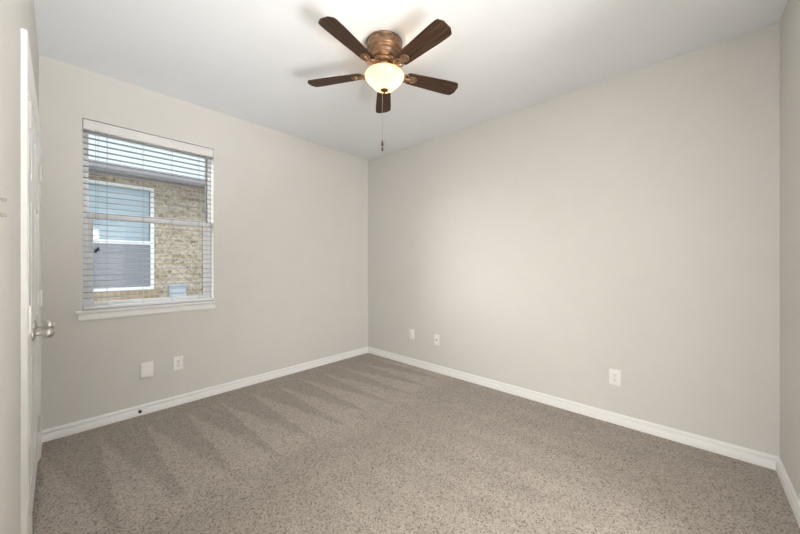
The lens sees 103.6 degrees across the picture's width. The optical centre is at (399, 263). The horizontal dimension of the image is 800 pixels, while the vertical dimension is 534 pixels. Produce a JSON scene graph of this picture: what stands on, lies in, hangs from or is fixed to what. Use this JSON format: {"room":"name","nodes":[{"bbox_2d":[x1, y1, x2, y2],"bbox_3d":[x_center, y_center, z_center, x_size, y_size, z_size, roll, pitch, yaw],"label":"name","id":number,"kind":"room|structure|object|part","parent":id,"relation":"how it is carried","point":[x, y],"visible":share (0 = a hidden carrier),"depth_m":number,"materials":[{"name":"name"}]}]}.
{"room":"empty bedroom","nodes":[
{"label":"empty bedroom","id":0,"kind":"room"},
{"bbox_2d":[0,0,38,533],"bbox_3d":[-1.207,-0.105,0.889,3.780,2.740,0.140,0,0,43],"label":"wall","id":1,"kind":"structure","parent":0,"point":[15,15],"depth_m":0.92,"materials":[{"name":"paint"}]},
{"bbox_2d":[0,197,6,216],"bbox_3d":[-0.833,-0.117,0.654,0.072,0.117,0.022,0,0,43],"label":"light switch","id":2,"kind":"object","parent":1,"relation":"attached to","point":[2,199],"visible":1,"depth_m":0.66,"materials":[{"name":"white plastic"}]},
{"bbox_2d":[21,28,40,533],"bbox_3d":[-1.927,0.197,1.565,1.317,2.136,0.158,0,0,43],"label":"door frame","id":3,"kind":"structure","parent":1,"relation":"attached to","point":[27,75],"depth_m":1.17,"materials":[{"name":"wood"}]},
{"bbox_2d":[28,82,54,533],"bbox_3d":[-1.650,0.229,1.430,0.586,2.037,0.112,0,0,43],"label":"door","id":4,"kind":"structure","parent":1,"relation":"in","point":[47,332],"depth_m":1.47,"materials":[{"name":"wood"}]},
{"bbox_3d":[-1.796,0.352,1.589,0.066,0.066,0.076,0,0,43],"label":"knob","id":5,"kind":"part","parent":4,"relation":"part of","materials":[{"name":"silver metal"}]},
{"bbox_2d":[39,55,367,429],"bbox_3d":[-1.561,-0.105,3.410,0.160,2.740,3.365,0,0,43],"label":"wall","id":6,"kind":"structure","parent":0,"point":[289,218],"depth_m":3.08,"materials":[{"name":"paint"}]},
{"bbox_2d":[82,121,210,309],"bbox_3d":[-2.185,-0.371,2.789,0.076,1.463,0.891,0,0,43],"label":"window","id":7,"kind":"structure","parent":6,"relation":"in","point":[87,258],"depth_m":2.63,"materials":[{"name":"white plastic"}]},
{"bbox_3d":[-2.191,-0.714,2.794,0.019,0.678,0.835,0,0,43],"label":"sash","id":8,"kind":"part","parent":7,"relation":"part of","materials":[{"name":"white plastic"}]},
{"bbox_3d":[-2.175,-0.036,2.779,0.023,0.742,0.835,0,0,43],"label":"sash","id":9,"kind":"part","parent":7,"relation":"part of","materials":[{"name":"white plastic"}]},
{"bbox_2d":[83,119,212,309],"bbox_3d":[-2.116,-0.373,2.725,0.085,1.448,0.885,0,0,43],"label":"window blind","id":10,"kind":"object","parent":7,"relation":"attached to","point":[90,125],"visible":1,"depth_m":2.66,"materials":[{"name":"white plastic"}]},
{"bbox_3d":[-2.334,-0.359,2.510,0.057,1.381,0.002,0,0,43],"label":"ladder cord","id":11,"kind":"part","parent":10,"relation":"part of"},
{"bbox_3d":[-2.126,0.341,2.735,0.051,0.020,0.880,0,0,43],"label":"rail","id":12,"kind":"part","parent":10,"relation":"part of","materials":[{"name":"white plastic"}]},
{"bbox_3d":[-2.045,-0.359,2.823,0.057,1.381,0.002,0,0,43],"label":"ladder cord","id":13,"kind":"part","parent":10,"relation":"part of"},
{"bbox_3d":[-1.903,-0.359,2.978,0.057,1.381,0.002,0,0,43],"label":"ladder cord","id":14,"kind":"part","parent":10,"relation":"part of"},
{"bbox_2d":[75,300,217,320],"bbox_3d":[-2.121,0.395,2.722,0.121,0.076,0.957,0,0,43],"label":"window sill","id":15,"kind":"structure","parent":6,"relation":"attached to","point":[114,312],"depth_m":2.63,"materials":[{"name":"wood"}]},
{"bbox_2d":[140,361,152,377],"bbox_3d":[-2.134,0.892,2.655,0.022,0.128,0.086,0,0,43],"label":"junction box","id":16,"kind":"object","parent":6,"relation":"attached to","point":[146,368],"visible":1,"depth_m":2.65,"materials":[{"name":"white plastic"}]},
{"bbox_2d":[173,356,182,370],"bbox_3d":[-1.987,0.893,2.823,0.010,0.120,0.074,0,0,43],"label":"power outlet","id":17,"kind":"object","parent":6,"relation":"attached to","point":[177,361],"visible":1,"depth_m":2.82,"materials":[{"name":"white plastic"}]},
{"bbox_2d":[41,347,367,442],"bbox_3d":[-1.496,1.224,3.350,0.017,0.083,3.085,0,0,43],"label":"baseboard","id":18,"kind":"structure","parent":6,"relation":"attached to","point":[64,430],"depth_m":2.82,"materials":[{"name":"wood"}]},
{"bbox_2d":[34,0,787,159],"bbox_3d":[-0.121,-1.550,2.081,4.080,0.150,3.365,0,0,43],"label":"ceiling","id":19,"kind":"structure","parent":0,"point":[253,61],"depth_m":2.18,"materials":[{"name":"paint"}]},
{"bbox_2d":[308,16,457,150],"bbox_3d":[-0.096,-1.112,2.070,1.051,0.726,1.060,0,0,43],"label":"ceiling fan","id":20,"kind":"object","parent":19,"relation":"hanging from","point":[384,52],"visible":1,"depth_m":2.01,"materials":[{"name":"brown wood"}]},
{"bbox_3d":[-0.445,-1.272,2.186,0.403,0.006,0.124,0,11,14],"label":"blade","id":21,"kind":"part","parent":20,"relation":"part of","materials":[{"name":"brown wood"}]},
{"bbox_3d":[-0.290,-1.272,1.803,0.124,0.006,0.403,13,7,31],"label":"blade","id":22,"kind":"part","parent":20,"relation":"part of","materials":[{"name":"brown wood"}]},
{"bbox_3d":[-0.117,-0.956,2.101,0.003,0.362,0.003,0,0,43],"label":"pull chain","id":23,"kind":"part","parent":20,"relation":"part of","materials":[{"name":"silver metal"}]},
{"bbox_3d":[-0.128,-1.272,2.452,0.124,0.006,0.403,-11,1,-4],"label":"blade","id":24,"kind":"part","parent":20,"relation":"part of","materials":[{"name":"brown wood"}]},
{"bbox_3d":[-0.103,-1.206,2.101,0.259,0.107,0.259,0,0,43],"label":"lamp shade","id":25,"kind":"part","parent":20,"relation":"part of","materials":[{"name":"white glass"}]},
{"bbox_3d":[0.122,-1.272,1.832,0.124,0.006,0.403,14,-9,-39],"label":"blade","id":26,"kind":"part","parent":20,"relation":"part of","materials":[{"name":"brown wood"}]},
{"bbox_3d":[0.222,-1.272,2.233,0.403,0.006,0.124,0,-11,-22],"label":"blade","id":27,"kind":"part","parent":20,"relation":"part of","materials":[{"name":"brown wood"}]},
{"bbox_2d":[33,353,799,533],"bbox_3d":[-0.121,1.325,2.081,4.080,0.120,3.365,0,0,43],"label":"floor","id":28,"kind":"structure","parent":0,"point":[367,443],"depth_m":1.90,"materials":[{"name":"carpet"}]},
{"bbox_2d":[368,22,779,456],"bbox_3d":[1.032,-0.105,3.212,3.920,2.740,0.140,0,0,43],"label":"wall","id":29,"kind":"structure","parent":0,"point":[629,223],"depth_m":2.50,"materials":[{"name":"paint"}]},
{"bbox_2d":[410,329,413,338],"bbox_3d":[0.147,0.880,3.927,0.072,0.117,0.010,0,0,43],"label":"power outlet","id":30,"kind":"object","parent":29,"relation":"attached to","point":[411,330],"visible":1,"depth_m":3.92,"materials":[{"name":"white plastic"}]},
{"bbox_2d":[434,334,439,344],"bbox_3d":[0.426,0.889,3.664,0.074,0.120,0.017,0,0,43],"label":"outlet","id":31,"kind":"object","parent":29,"relation":"attached to","point":[436,337],"visible":1,"depth_m":3.67,"materials":[{"name":"white plastic"}]},
{"bbox_2d":[368,347,778,469],"bbox_3d":[0.927,1.224,3.202,3.780,0.083,0.017,0,0,43],"label":"baseboard","id":32,"kind":"structure","parent":29,"relation":"attached to","point":[748,455],"depth_m":2.50,"materials":[{"name":"wood"}]},
{"bbox_2d":[609,368,620,385],"bbox_3d":[1.701,0.901,2.492,0.078,0.125,0.010,0,0,43],"label":"power outlet","id":33,"kind":"object","parent":29,"relation":"attached to","point":[614,375],"visible":1,"depth_m":2.49,"materials":[{"name":"white plastic"}]},
{"bbox_2d":[780,0,799,499],"bbox_3d":[1.280,-0.105,0.694,0.140,2.740,3.225,0,0,43],"label":"wall","id":34,"kind":"structure","parent":0,"point":[790,19],"depth_m":1.72,"materials":[{"name":"paint"}]},
{"bbox_2d":[776,457,799,527],"bbox_3d":[1.269,1.224,0.798,0.017,0.083,3.085,0,0,43],"label":"baseboard","id":35,"kind":"structure","parent":34,"relation":"attached to","point":[790,492],"depth_m":1.69,"materials":[{"name":"wood"}]},
{"label":"outside","id":36,"kind":"structure","parent":0,"visible":0},
{"bbox_3d":[-8.650,1.615,7.982,16.460,0.200,28.000,0,0,43],"label":"ground","id":37,"kind":"structure","parent":36,"visible":0},
{"bbox_2d":[88,159,204,301],"bbox_3d":[-5.171,-0.135,8.058,6.470,3.300,10.170,0,0,43],"label":"neighbor house","id":38,"kind":"structure","parent":37,"relation":"on","point":[156,268],"depth_m":5.10,"materials":[{"name":"beige brick"}]},
{"bbox_2d":[88,184,148,240],"bbox_3d":[-4.668,-0.485,4.726,0.010,1.399,1.425,0,0,43],"label":"window","id":39,"kind":"structure","parent":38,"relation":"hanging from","point":[125,235],"depth_m":4.98,"materials":[{"name":"clear glass"}]},
{"bbox_2d":[168,284,186,296],"bbox_3d":[-3.791,0.938,5.369,0.145,1.155,0.250,0,0,43],"label":"utility box","id":40,"kind":"object","parent":38,"relation":"attached to","point":[182,286],"visible":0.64,"depth_m":5.33,"materials":[{"name":"grey metal"}]},
{"bbox_3d":[-3.791,0.370,5.369,0.145,0.020,0.250,0,0,43],"label":"lid","id":41,"kind":"part","parent":40,"relation":"part of","materials":[{"name":"grey metal"}]}
]}

